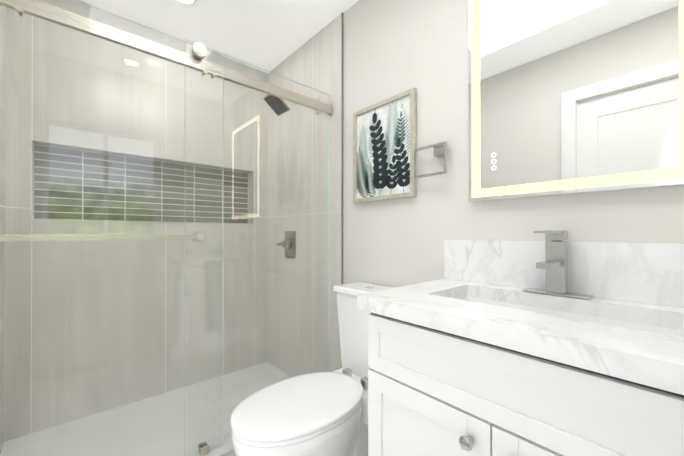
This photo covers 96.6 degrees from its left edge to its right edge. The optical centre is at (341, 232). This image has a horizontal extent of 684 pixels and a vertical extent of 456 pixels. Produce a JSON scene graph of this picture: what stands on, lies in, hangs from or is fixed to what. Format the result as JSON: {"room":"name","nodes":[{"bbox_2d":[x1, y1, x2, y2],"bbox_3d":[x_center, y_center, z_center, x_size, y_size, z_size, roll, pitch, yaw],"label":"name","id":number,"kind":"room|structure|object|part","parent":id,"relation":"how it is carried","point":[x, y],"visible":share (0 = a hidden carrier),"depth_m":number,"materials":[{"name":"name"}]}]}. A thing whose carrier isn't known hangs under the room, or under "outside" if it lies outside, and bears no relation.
{"room":"bathroom","nodes":[
{"label":"bathroom","id":0,"kind":"room"},
{"bbox_2d":[4,0,267,441],"bbox_3d":[-1.239,-0.131,2.136,1.720,2.440,0.150,0,0,-41],"label":"wall","id":1,"kind":"structure","parent":0,"point":[34,93],"depth_m":1.90,"materials":[{"name":"tile"}]},
{"bbox_2d":[33,144,247,222],"bbox_3d":[-1.282,-0.287,2.159,1.268,0.423,0.060,0,0,-41],"label":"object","id":2,"kind":"structure","parent":1,"relation":"attached to","point":[114,211],"depth_m":2.01,"materials":[{"name":"tile"}]},
{"bbox_2d":[30,139,253,223],"bbox_3d":[-1.204,-0.288,2.069,1.280,0.435,0.006,0,0,-41],"label":"trim","id":3,"kind":"structure","parent":1,"relation":"attached to","point":[124,153],"depth_m":1.85,"materials":[{"name":"silver metal"}]},
{"bbox_2d":[0,362,289,455],"bbox_3d":[-0.350,1.111,1.124,1.720,0.050,2.740,0,0,-41],"label":"floor","id":4,"kind":"structure","parent":0,"point":[122,443],"depth_m":1.72,"materials":[{"name":"tile"}]},
{"bbox_2d":[173,430,235,455],"bbox_3d":[-0.634,1.057,1.446,1.520,0.060,0.130,0,0,-41],"label":"curb","id":5,"kind":"object","parent":4,"relation":"on","point":[225,448],"depth_m":1.46,"materials":[{"name":"tile"}]},
{"bbox_2d":[0,0,331,455],"bbox_3d":[-0.620,0.069,1.435,1.497,1.914,0.101,0,0,-41],"label":"shower enclosure","id":6,"kind":"object","parent":5,"relation":"on","point":[194,60],"visible":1,"depth_m":1.31,"materials":[{"name":"clear glass"}]},
{"bbox_3d":[-0.873,0.017,1.194,0.632,0.048,0.074,0,0,-41],"label":"handle","id":7,"kind":"part","parent":6,"relation":"part of","materials":[{"name":"silver metal"}]},
{"bbox_3d":[-0.860,0.078,1.227,0.757,1.873,0.010,0,0,-41],"label":"door glass","id":8,"kind":"part","parent":6,"relation":"part of","materials":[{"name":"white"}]},
{"bbox_3d":[-0.634,-0.781,1.452,1.495,0.097,0.060,0,0,-41],"label":"rail","id":9,"kind":"part","parent":6,"relation":"part of","materials":[{"name":"silver metal"}]},
{"bbox_3d":[-0.403,0.070,1.677,0.847,1.914,0.010,0,0,-41],"label":"fixed glass","id":10,"kind":"part","parent":6,"relation":"part of","materials":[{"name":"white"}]},
{"bbox_2d":[231,282,392,455],"bbox_3d":[-0.100,0.680,1.364,0.824,0.814,0.508,0,0,-41],"label":"toilet","id":11,"kind":"object","parent":4,"relation":"on","point":[318,414],"visible":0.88,"depth_m":1.20,"materials":[{"name":"white ceramic"}]},
{"bbox_3d":[-0.161,0.678,1.238,0.565,0.020,0.386,0,0,-41],"label":"seat lid","id":12,"kind":"part","parent":11,"relation":"part of","materials":[{"name":"white plastic"}]},
{"bbox_3d":[-0.160,0.700,1.239,0.559,0.019,0.380,0,0,-41],"label":"seat","id":13,"kind":"part","parent":11,"relation":"part of","materials":[{"name":"white plastic"}]},
{"bbox_3d":[-0.160,0.898,1.238,0.559,0.376,0.380,0,0,-41],"label":"bowl","id":14,"kind":"part","parent":11,"relation":"part of","materials":[{"name":"white ceramic"}]},
{"bbox_3d":[0.160,0.523,1.522,0.184,0.424,0.383,0,0,-41],"label":"tank","id":15,"kind":"part","parent":11,"relation":"part of","materials":[{"name":"white ceramic"}]},
{"bbox_3d":[0.156,0.294,1.519,0.199,0.034,0.400,0,0,-41],"label":"tank lid","id":16,"kind":"part","parent":11,"relation":"part of","materials":[{"name":"white ceramic"}]},
{"bbox_2d":[357,239,683,455],"bbox_3d":[0.524,0.557,0.856,0.558,1.057,0.820,0,0,-41],"label":"bathroom vanity","id":17,"kind":"object","parent":4,"relation":"on","point":[477,350],"visible":0.98,"depth_m":0.76,"materials":[{"name":"white"}]},
{"bbox_3d":[0.218,0.710,0.844,0.018,0.539,0.384,0,0,-41],"label":"door","id":18,"kind":"part","parent":17,"relation":"part of","materials":[{"name":"white wood"}]},
{"bbox_3d":[0.327,0.493,0.682,0.032,0.032,0.128,0,0,-41],"label":"knob","id":19,"kind":"part","parent":17,"relation":"part of","materials":[{"name":"silver metal"}]},
{"bbox_3d":[0.346,0.348,0.700,0.018,0.170,0.772,0,0,-41],"label":"drawer","id":20,"kind":"part","parent":17,"relation":"part of","materials":[{"name":"white wood"}]},
{"bbox_3d":[0.475,0.709,0.553,0.018,0.539,0.384,0,0,-41],"label":"door","id":21,"kind":"part","parent":17,"relation":"part of","materials":[{"name":"white wood"}]},
{"bbox_2d":[523,230,593,299],"bbox_3d":[0.652,0.096,0.950,0.178,0.207,0.180,0,0,-41],"label":"faucet","id":22,"kind":"object","parent":17,"relation":"on","point":[554,264],"visible":1,"depth_m":0.97,"materials":[{"name":"silver metal"}]},
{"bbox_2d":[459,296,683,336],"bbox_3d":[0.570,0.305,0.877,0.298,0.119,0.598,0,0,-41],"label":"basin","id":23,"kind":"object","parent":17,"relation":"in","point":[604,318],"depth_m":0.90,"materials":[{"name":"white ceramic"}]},
{"bbox_2d":[80,0,358,72],"bbox_3d":[-0.350,-1.404,1.131,1.720,0.100,2.740,0,0,-41],"label":"ceiling","id":24,"kind":"structure","parent":0,"point":[268,35],"depth_m":1.95,"materials":[{"name":"white paint"}]},
{"bbox_2d":[177,0,195,4],"bbox_3d":[-0.903,-1.349,1.743,0.124,0.006,0.124,0,0,-41],"label":"recessed light","id":25,"kind":"object","parent":24,"relation":"in","point":[188,2],"visible":1,"depth_m":1.78,"materials":[{"name":"white"}]},
{"bbox_2d":[343,0,683,287],"bbox_3d":[0.258,-0.132,1.663,0.100,2.440,2.740,0,0,-41],"label":"wall","id":26,"kind":"structure","parent":0,"point":[391,48],"depth_m":1.41,"materials":[{"name":"white paint"}]},
{"bbox_2d":[268,14,340,376],"bbox_3d":[-0.311,-0.131,2.225,0.010,2.440,0.944,0,0,-41],"label":"wall tile","id":27,"kind":"structure","parent":26,"relation":"attached to","point":[314,62],"depth_m":2.15,"materials":[{"name":"beige tile"}]},
{"bbox_2d":[277,231,295,257],"bbox_3d":[-0.419,0.089,2.285,0.069,0.200,0.160,0,0,-41],"label":"shower valve","id":28,"kind":"object","parent":27,"relation":"attached to","point":[290,235],"depth_m":2.27,"materials":[{"name":"silver metal"}]},
{"bbox_2d":[341,12,342,367],"bbox_3d":[0.002,-0.132,1.868,0.012,2.440,0.006,0,0,-41],"label":"trim","id":29,"kind":"structure","parent":26,"relation":"attached to","point":[341,148],"depth_m":1.87,"materials":[{"name":"silver metal"}]},
{"bbox_2d":[353,87,416,202],"bbox_3d":[0.211,-0.434,1.619,0.026,0.524,0.424,0,0,-41],"label":"picture","id":30,"kind":"object","parent":26,"relation":"attached to","point":[384,139],"visible":1,"depth_m":1.59,"materials":[{"name":"paper"}]},
{"bbox_2d":[357,102,409,197],"bbox_3d":[0.205,-0.445,1.623,0.001,0.503,0.409,0,0,-41],"label":"art","id":31,"kind":"object","parent":30,"relation":"attached to","point":[383,128],"depth_m":1.60,"materials":[{"name":"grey paper"}]},
{"bbox_2d":[414,141,446,178],"bbox_3d":[0.409,-0.322,1.377,0.048,0.138,0.163,0,0,-41],"label":"towel ring","id":32,"kind":"object","parent":26,"relation":"attached to","point":[439,149],"visible":1,"depth_m":1.35,"materials":[{"name":"silver metal"}]},
{"bbox_2d":[444,239,683,307],"bbox_3d":[0.726,0.115,1.036,0.020,0.172,0.820,0,0,-41],"label":"backsplash","id":33,"kind":"structure","parent":26,"relation":"attached to","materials":[{"name":"stone"}]},
{"bbox_2d":[469,0,683,201],"bbox_3d":[0.734,-0.587,1.022,0.031,0.915,0.622,0,0,-41],"label":"mirror","id":34,"kind":"object","parent":26,"relation":"attached to","point":[574,96],"visible":0.98,"depth_m":0.98,"materials":[{"name":"mirror"}]},
{"bbox_3d":[-0.957,-0.135,0.592,0.100,2.440,2.740,0,0,-41],"label":"wall","id":35,"kind":"structure","parent":0,"visible":0},
{"bbox_2d":[0,5,5,453],"bbox_3d":[-1.444,-0.134,1.227,0.010,2.440,0.944,0,0,-41],"label":"wall tile","id":36,"kind":"structure","parent":35,"relation":"attached to","point":[2,188],"depth_m":1.53,"materials":[{"name":"beige tile"}]},
{"bbox_3d":[-0.386,-0.962,2.178,0.165,0.104,0.056,0,0,-41],"label":"shower head","id":37,"kind":"object","parent":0,"visible":0},
{"bbox_2d":[263,95,289,116],"bbox_3d":[-0.454,-0.896,2.117,0.130,0.105,0.156,0,0,-41],"label":"shower head","id":38,"kind":"object","parent":37,"relation":"attached to","point":[281,105],"depth_m":2.11}
]}

